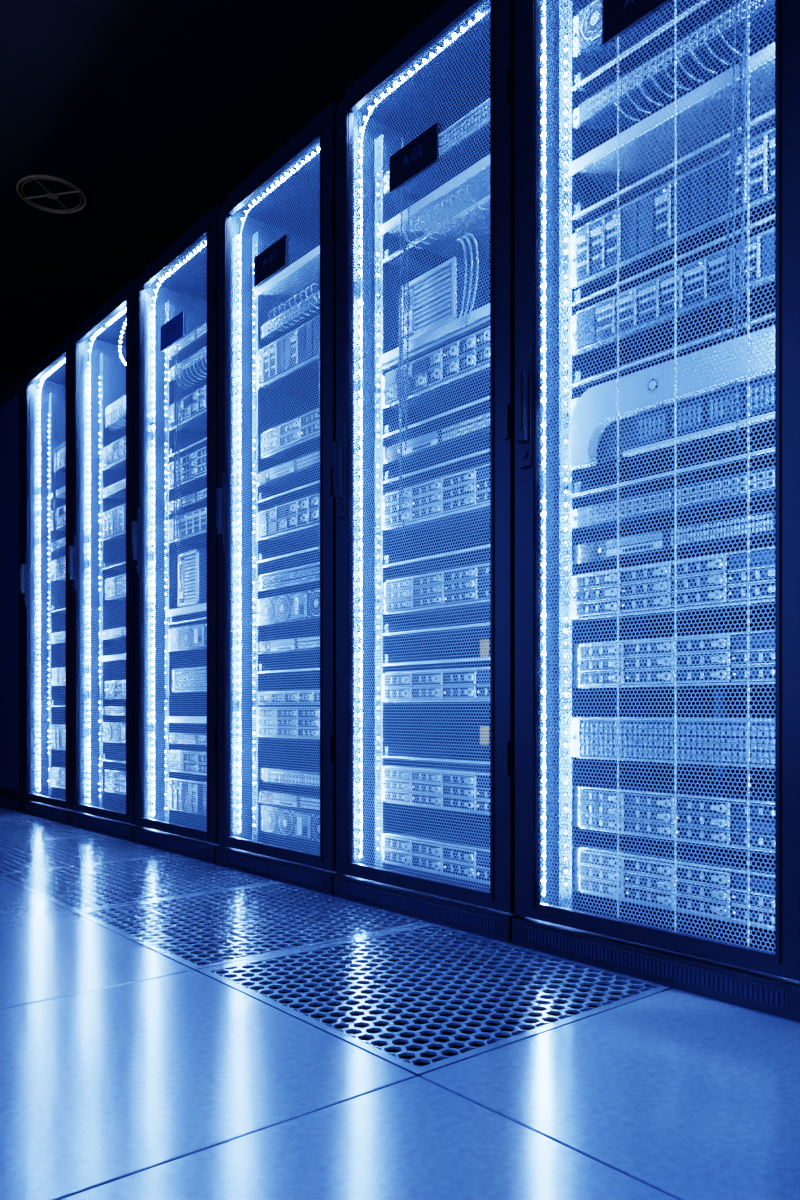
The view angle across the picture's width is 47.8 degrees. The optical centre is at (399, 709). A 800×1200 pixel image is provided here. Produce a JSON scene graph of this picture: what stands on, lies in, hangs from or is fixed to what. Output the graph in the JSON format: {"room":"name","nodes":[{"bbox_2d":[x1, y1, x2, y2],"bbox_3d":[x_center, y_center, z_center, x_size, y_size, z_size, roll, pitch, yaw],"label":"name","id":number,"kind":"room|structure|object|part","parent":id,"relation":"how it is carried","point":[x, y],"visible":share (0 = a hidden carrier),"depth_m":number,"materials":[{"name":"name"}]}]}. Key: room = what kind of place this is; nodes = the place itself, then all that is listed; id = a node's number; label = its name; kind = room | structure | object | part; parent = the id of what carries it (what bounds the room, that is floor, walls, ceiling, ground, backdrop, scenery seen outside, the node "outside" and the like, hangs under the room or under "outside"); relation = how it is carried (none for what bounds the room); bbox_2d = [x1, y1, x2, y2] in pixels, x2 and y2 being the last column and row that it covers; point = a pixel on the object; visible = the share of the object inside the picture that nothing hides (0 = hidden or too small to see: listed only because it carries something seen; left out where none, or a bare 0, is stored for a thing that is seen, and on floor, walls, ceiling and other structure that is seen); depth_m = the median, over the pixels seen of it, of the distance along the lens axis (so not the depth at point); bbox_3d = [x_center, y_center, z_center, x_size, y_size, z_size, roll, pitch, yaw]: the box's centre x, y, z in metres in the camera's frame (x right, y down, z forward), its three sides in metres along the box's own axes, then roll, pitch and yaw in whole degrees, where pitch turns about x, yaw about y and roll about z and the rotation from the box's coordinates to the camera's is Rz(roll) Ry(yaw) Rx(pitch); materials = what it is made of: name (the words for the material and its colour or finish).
{"room":"server room","nodes":[
{"label":"server room","id":0,"kind":"room"},
{"bbox_2d":[0,369,23,394],"bbox_3d":[-3.688,-0.815,6.106,4.200,3.400,0.100,0,0,-40],"label":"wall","id":1,"kind":"structure","parent":0,"point":[7,378],"depth_m":6.69,"materials":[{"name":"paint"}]},
{"bbox_2d":[0,0,446,373],"bbox_3d":[-0.897,-2.565,2.769,4.200,0.100,8.800,0,0,-40],"label":"ceiling","id":2,"kind":"structure","parent":0,"point":[156,110],"depth_m":3.80,"materials":[{"name":"paint"}]},
{"bbox_2d":[16,174,86,213],"bbox_3d":[-1.690,-2.503,4.388,0.324,0.014,0.324,0,0,-40],"label":"diffuser","id":3,"kind":"object","parent":2,"relation":"attached to","point":[54,196],"depth_m":4.38,"materials":[{"name":"black metal"}]},
{"bbox_2d":[34,865,626,1065],"bbox_3d":[-0.897,0.916,2.769,4.000,0.058,8.600,0,0,-40],"label":"subfloor","id":4,"kind":"structure","parent":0,"point":[308,977],"depth_m":2.83,"materials":[{"name":"concrete"}]},
{"bbox_2d":[0,878,799,1199],"bbox_3d":[-0.897,0.502,2.769,3.997,0.035,8.597,0,0,-40],"label":"floor","id":5,"kind":"structure","parent":0,"point":[128,1071],"depth_m":1.14,"materials":[{"name":"tile"}]},
{"bbox_2d":[0,372,27,811],"bbox_3d":[-1.620,-0.565,4.853,1.036,2.100,0.622,0,0,-40],"label":"rack","id":6,"kind":"object","parent":5,"relation":"on","point":[12,399],"visible":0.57,"depth_m":4.45,"materials":[{"name":"metal"}]},
{"bbox_3d":[-1.988,-0.572,4.545,0.006,1.926,0.505,0,0,-40],"label":"door panel","id":7,"kind":"part","parent":6,"relation":"part of","materials":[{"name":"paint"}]},
{"bbox_2d":[0,807,45,822],"bbox_3d":[-1.983,0.500,4.067,0.597,0.030,0.631,0,0,-40],"label":"tile border","id":8,"kind":"structure","parent":5,"relation":"on","point":[41,818],"depth_m":4.11,"materials":[{"name":"metal"}]},
{"bbox_2d":[0,808,39,821],"bbox_3d":[-1.982,0.487,4.066,0.573,0.004,0.604,0,0,-40],"label":"grille","id":9,"kind":"object","parent":8,"relation":"on","point":[6,815],"visible":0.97,"depth_m":4.11,"materials":[{"name":"metal"}]},
{"bbox_2d":[19,329,75,824],"bbox_3d":[-1.215,-0.565,4.368,1.036,2.100,0.622,0,0,-40],"label":"rack","id":10,"kind":"object","parent":5,"relation":"on","point":[45,587],"visible":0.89,"depth_m":4.24,"materials":[{"name":"metal"}]},
{"bbox_3d":[-1.582,-0.572,4.062,0.001,1.927,0.504,0,0,-40],"label":"door","id":11,"kind":"part","parent":10,"relation":"part of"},
{"bbox_2d":[49,486,65,499],"bbox_3d":[-1.320,-1.015,4.280,0.514,0.024,0.492,0,0,-40],"label":"shelf","id":12,"kind":"object","parent":10,"relation":"attached to","point":[64,488],"depth_m":4.22,"materials":[{"name":"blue metal"}]},
{"bbox_3d":[-1.278,-0.480,4.316,0.604,0.030,0.492,0,0,-40],"label":"slide rail","id":13,"kind":"part","parent":10,"relation":"part of","materials":[{"name":"silver metal"}]},
{"bbox_3d":[-1.315,-0.340,4.285,0.508,0.050,0.496,0,0,-40],"label":"vent panel","id":14,"kind":"part","parent":10,"relation":"part of","materials":[{"name":"silver metal"}]},
{"bbox_3d":[-1.278,-0.030,4.316,0.604,0.030,0.492,0,0,-40],"label":"slide rail","id":15,"kind":"part","parent":10,"relation":"part of","materials":[{"name":"silver metal"}]},
{"bbox_2d":[0,819,102,843],"bbox_3d":[-1.576,0.500,3.581,0.597,0.030,0.631,0,0,-40],"label":"tile border","id":16,"kind":"structure","parent":5,"relation":"on","point":[94,832],"depth_m":3.63,"materials":[{"name":"metal"}]},
{"bbox_2d":[0,820,96,842],"bbox_3d":[-1.575,0.487,3.580,0.573,0.004,0.604,0,0,-40],"label":"grille","id":17,"kind":"object","parent":16,"relation":"on","point":[45,829],"visible":0.97,"depth_m":3.61,"materials":[{"name":"metal"}]},
{"bbox_2d":[0,834,175,873],"bbox_3d":[-1.169,0.500,3.095,0.597,0.030,0.631,0,0,-40],"label":"tile border","id":18,"kind":"structure","parent":5,"relation":"on","point":[131,842],"depth_m":3.18,"materials":[{"name":"metal"}]},
{"bbox_2d":[0,836,168,872],"bbox_3d":[-1.169,0.487,3.094,0.573,0.004,0.604,0,0,-40],"label":"grille","id":19,"kind":"object","parent":18,"relation":"on","point":[73,851],"visible":1,"depth_m":3.07,"materials":[{"name":"metal"}]},
{"bbox_2d":[68,274,138,840],"bbox_3d":[-0.810,-0.565,3.884,1.036,2.100,0.622,0,0,-40],"label":"rack","id":20,"kind":"object","parent":5,"relation":"on","point":[100,564],"visible":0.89,"depth_m":3.71,"materials":[{"name":"metal"}]},
{"bbox_3d":[-1.177,-0.572,3.578,0.001,1.927,0.504,0,0,-40],"label":"door","id":21,"kind":"part","parent":20,"relation":"part of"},
{"bbox_2d":[100,654,125,661],"bbox_3d":[-0.915,-0.215,3.796,0.514,0.024,0.492,0,0,-40],"label":"shelf","id":22,"kind":"object","parent":20,"relation":"attached to","point":[120,654],"depth_m":3.72,"materials":[{"name":"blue metal"}]},
{"bbox_3d":[-0.873,-0.610,3.831,0.604,0.030,0.492,0,0,-40],"label":"slide rail","id":23,"kind":"part","parent":20,"relation":"part of","materials":[{"name":"silver metal"}]},
{"bbox_3d":[-0.873,0.200,3.831,0.604,0.030,0.492,0,0,-40],"label":"slide rail","id":24,"kind":"part","parent":20,"relation":"part of","materials":[{"name":"silver metal"}]},
{"bbox_2d":[0,854,279,912],"bbox_3d":[-0.762,0.500,2.608,0.597,0.030,0.631,0,0,-40],"label":"tile border","id":25,"kind":"structure","parent":5,"relation":"on","point":[2,876],"depth_m":2.55,"materials":[{"name":"metal"}]},
{"bbox_2d":[5,856,267,908],"bbox_3d":[-0.762,0.487,2.607,0.573,0.004,0.604,0,0,-40],"label":"grille","id":26,"kind":"object","parent":25,"relation":"on","point":[222,878],"visible":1,"depth_m":2.57,"materials":[{"name":"metal"}]},
{"bbox_2d":[130,200,222,863],"bbox_3d":[-0.405,-0.565,3.399,1.036,2.100,0.622,0,0,-40],"label":"rack","id":27,"kind":"object","parent":5,"relation":"on","point":[174,540],"visible":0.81,"depth_m":3.21,"materials":[{"name":"metal"}]},
{"bbox_3d":[-0.779,-1.292,3.087,0.006,0.085,0.170,0,0,-40],"label":"label plate","id":28,"kind":"part","parent":27,"relation":"part of","materials":[{"name":"blue"}]},
{"bbox_3d":[-0.772,-0.572,3.093,0.001,1.927,0.504,0,0,-40],"label":"door","id":29,"kind":"part","parent":27,"relation":"part of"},
{"bbox_2d":[166,603,206,616],"bbox_3d":[-0.510,-0.355,3.312,0.514,0.024,0.492,0,0,-40],"label":"shelf","id":30,"kind":"object","parent":27,"relation":"attached to","point":[171,615],"depth_m":3.24,"materials":[{"name":"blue metal"}]},
{"bbox_2d":[166,716,206,723],"bbox_3d":[-0.510,0.035,3.312,0.514,0.024,0.492,0,0,-40],"label":"shelf","id":31,"kind":"object","parent":27,"relation":"attached to","point":[171,717],"depth_m":3.22,"materials":[{"name":"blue metal"}]},
{"bbox_3d":[-0.468,-0.950,3.347,0.604,0.030,0.492,0,0,-40],"label":"slide rail","id":32,"kind":"part","parent":27,"relation":"part of","materials":[{"name":"silver metal"}]},
{"bbox_3d":[-0.468,-0.330,3.347,0.604,0.030,0.492,0,0,-40],"label":"slide rail","id":33,"kind":"part","parent":27,"relation":"part of","materials":[{"name":"silver metal"}]},
{"bbox_3d":[-0.498,-0.107,3.321,0.508,0.085,0.496,0,0,-40],"label":"vent panel","id":34,"kind":"part","parent":27,"relation":"part of","materials":[{"name":"silver metal"}]},
{"bbox_2d":[73,882,428,970],"bbox_3d":[-0.356,0.500,2.122,0.597,0.030,0.631,0,0,-40],"label":"tile border","id":35,"kind":"structure","parent":5,"relation":"on","point":[81,913],"depth_m":2.08,"materials":[{"name":"metal"}]},
{"bbox_2d":[85,884,414,965],"bbox_3d":[-0.355,0.487,2.121,0.573,0.004,0.604,0,0,-40],"label":"grille","id":36,"kind":"object","parent":35,"relation":"on","point":[275,893],"visible":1,"depth_m":2.08,"materials":[{"name":"metal"}]},
{"bbox_2d":[214,96,340,894],"bbox_3d":[0.000,-0.565,2.915,1.036,2.100,0.622,0,0,-40],"label":"rack","id":37,"kind":"object","parent":5,"relation":"on","point":[275,502],"visible":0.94,"depth_m":2.71,"materials":[{"name":"metal"}]},
{"bbox_3d":[-0.373,-1.292,2.602,0.006,0.085,0.170,0,0,-40],"label":"label plate","id":38,"kind":"part","parent":37,"relation":"part of","materials":[{"name":"black plastic"}]},
{"bbox_3d":[-0.367,-0.572,2.609,0.001,1.927,0.504,0,0,-40],"label":"door","id":39,"kind":"part","parent":37,"relation":"part of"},
{"bbox_2d":[254,246,319,304],"bbox_3d":[-0.105,-1.315,2.827,0.514,0.024,0.492,0,0,-40],"label":"shelf","id":40,"kind":"object","parent":37,"relation":"attached to","point":[313,251],"depth_m":2.77,"materials":[{"name":"blue metal"}]},
{"bbox_3d":[-0.063,-0.670,2.862,0.604,0.030,0.492,0,0,-40],"label":"slide rail","id":41,"kind":"part","parent":37,"relation":"part of","materials":[{"name":"silver metal"}]},
{"bbox_3d":[-0.063,-0.480,2.862,0.604,0.030,0.492,0,0,-40],"label":"slide rail","id":42,"kind":"part","parent":37,"relation":"part of","materials":[{"name":"silver metal"}]},
{"bbox_3d":[-0.063,-0.130,2.862,0.604,0.030,0.492,0,0,-40],"label":"slide rail","id":43,"kind":"part","parent":37,"relation":"part of","materials":[{"name":"silver metal"}]},
{"bbox_3d":[-0.099,-0.400,2.832,0.508,0.050,0.496,0,0,-40],"label":"vent panel","id":44,"kind":"part","parent":37,"relation":"part of","materials":[{"name":"silver metal"}]},
{"bbox_2d":[333,0,519,942],"bbox_3d":[0.405,-0.565,2.430,1.036,2.100,0.622,0,0,-40],"label":"rack","id":45,"kind":"object","parent":5,"relation":"on","point":[424,446],"visible":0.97,"depth_m":2.20,"materials":[{"name":"metal"}]},
{"bbox_3d":[0.032,-1.292,2.118,0.006,0.085,0.170,0,0,-40],"label":"label plate","id":46,"kind":"part","parent":45,"relation":"part of","materials":[{"name":"black plastic"}]},
{"bbox_3d":[0.038,-0.572,2.124,0.001,1.927,0.504,0,0,-40],"label":"door","id":47,"kind":"part","parent":45,"relation":"part of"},
{"bbox_2d":[379,154,489,271],"bbox_3d":[0.300,-1.255,2.342,0.514,0.024,0.492,0,0,-40],"label":"shelf","id":48,"kind":"object","parent":45,"relation":"attached to","point":[463,179],"depth_m":2.31,"materials":[{"name":"blue metal"}]},
{"bbox_2d":[379,304,489,365],"bbox_3d":[0.300,-0.915,2.342,0.514,0.024,0.492,0,0,-40],"label":"shelf","id":49,"kind":"object","parent":45,"relation":"attached to","point":[476,317],"depth_m":2.21,"materials":[{"name":"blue metal"}]},
{"bbox_3d":[0.343,-0.610,2.378,0.604,0.030,0.492,0,0,-40],"label":"slide rail","id":50,"kind":"part","parent":45,"relation":"part of","materials":[{"name":"silver metal"}]},
{"bbox_3d":[0.343,-1.190,2.378,0.604,0.030,0.492,0,0,-40],"label":"slide rail","id":51,"kind":"part","parent":45,"relation":"part of","materials":[{"name":"silver metal"}]},
{"bbox_3d":[0.343,-0.910,2.378,0.604,0.030,0.492,0,0,-40],"label":"slide rail","id":52,"kind":"part","parent":45,"relation":"part of","materials":[{"name":"silver metal"}]},
{"bbox_3d":[0.343,-0.730,2.378,0.604,0.030,0.492,0,0,-40],"label":"slide rail","id":53,"kind":"part","parent":45,"relation":"part of","materials":[{"name":"silver metal"}]},
{"bbox_3d":[0.343,-0.390,2.378,0.604,0.030,0.492,0,0,-40],"label":"slide rail","id":54,"kind":"part","parent":45,"relation":"part of","materials":[{"name":"silver metal"}]},
{"bbox_3d":[0.343,-0.210,2.378,0.604,0.030,0.492,0,0,-40],"label":"slide rail","id":55,"kind":"part","parent":45,"relation":"part of","materials":[{"name":"silver metal"}]},
{"bbox_3d":[0.343,-0.130,2.378,0.604,0.030,0.492,0,0,-40],"label":"slide rail","id":56,"kind":"part","parent":45,"relation":"part of","materials":[{"name":"silver metal"}]},
{"bbox_3d":[0.343,0.110,2.378,0.604,0.030,0.492,0,0,-40],"label":"slide rail","id":57,"kind":"part","parent":45,"relation":"part of","materials":[{"name":"silver metal"}]},
{"bbox_3d":[0.306,-1.380,2.347,0.508,0.050,0.496,0,0,-40],"label":"vent panel","id":58,"kind":"part","parent":45,"relation":"part of","materials":[{"name":"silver metal"}]},
{"bbox_2d":[196,922,671,1076],"bbox_3d":[0.051,0.500,1.635,0.597,0.030,0.631,0,0,-40],"label":"tile border","id":59,"kind":"structure","parent":5,"relation":"on","point":[209,971],"depth_m":1.57,"materials":[{"name":"metal"}]},
{"bbox_2d":[214,926,653,1066],"bbox_3d":[0.051,0.487,1.635,0.573,0.004,0.604,0,0,-40],"label":"grille","id":60,"kind":"object","parent":59,"relation":"on","point":[609,989],"visible":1,"depth_m":1.58,"materials":[{"name":"metal"}]},
{"bbox_2d":[512,0,799,1021],"bbox_3d":[0.810,-0.565,1.946,1.036,2.100,0.622,0,0,-40],"label":"rack","id":61,"kind":"object","parent":5,"relation":"on","point":[657,142],"visible":1,"depth_m":1.69,"materials":[{"name":"metal"}]},
{"bbox_3d":[0.409,-0.572,1.694,0.003,1.926,0.003,0,0,28],"label":"door tie rod","id":62,"kind":"part","parent":61,"relation":"part of","materials":[{"name":"silver metal"}]},
{"bbox_3d":[0.437,-1.292,1.633,0.006,0.085,0.170,0,0,-40],"label":"label plate","id":63,"kind":"part","parent":61,"relation":"part of","materials":[{"name":"black plastic"}]},
{"bbox_3d":[0.748,-1.310,1.893,0.604,0.030,0.492,0,0,-40],"label":"slide rail","id":64,"kind":"part","parent":61,"relation":"part of","materials":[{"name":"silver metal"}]},
{"bbox_2d":[568,43,774,201],"bbox_3d":[0.705,-1.125,1.858,0.514,0.024,0.492,0,0,-40],"label":"shelf","id":65,"kind":"object","parent":61,"relation":"attached to","point":[770,68],"depth_m":1.76,"materials":[{"name":"blue metal"}]},
{"bbox_3d":[0.708,0.058,1.860,0.508,0.085,0.496,0,0,-40],"label":"vent panel","id":66,"kind":"part","parent":61,"relation":"part of","materials":[{"name":"silver metal"}]},
{"bbox_3d":[0.748,-1.040,1.893,0.604,0.030,0.492,0,0,-40],"label":"slide rail","id":67,"kind":"part","parent":61,"relation":"part of","materials":[{"name":"silver metal"}]},
{"bbox_3d":[0.748,-0.860,1.893,0.604,0.030,0.492,0,0,-40],"label":"slide rail","id":68,"kind":"part","parent":61,"relation":"part of","materials":[{"name":"silver metal"}]},
{"bbox_3d":[0.748,-0.690,1.893,0.604,0.030,0.492,0,0,-40],"label":"slide rail","id":69,"kind":"part","parent":61,"relation":"part of","materials":[{"name":"silver metal"}]},
{"bbox_3d":[0.748,-0.460,1.893,0.604,0.030,0.492,0,0,-40],"label":"slide rail","id":70,"kind":"part","parent":61,"relation":"part of","materials":[{"name":"silver metal"}]},
{"bbox_3d":[0.488,-0.572,1.599,0.003,1.926,0.003,0,0,28],"label":"door tie rod","id":71,"kind":"part","parent":61,"relation":"part of","materials":[{"name":"silver metal"}]},
{"bbox_3d":[0.576,-0.572,1.493,0.003,1.926,0.003,0,0,-17],"label":"door tie rod","id":72,"kind":"part","parent":61,"relation":"part of","materials":[{"name":"silver metal"}]}
]}

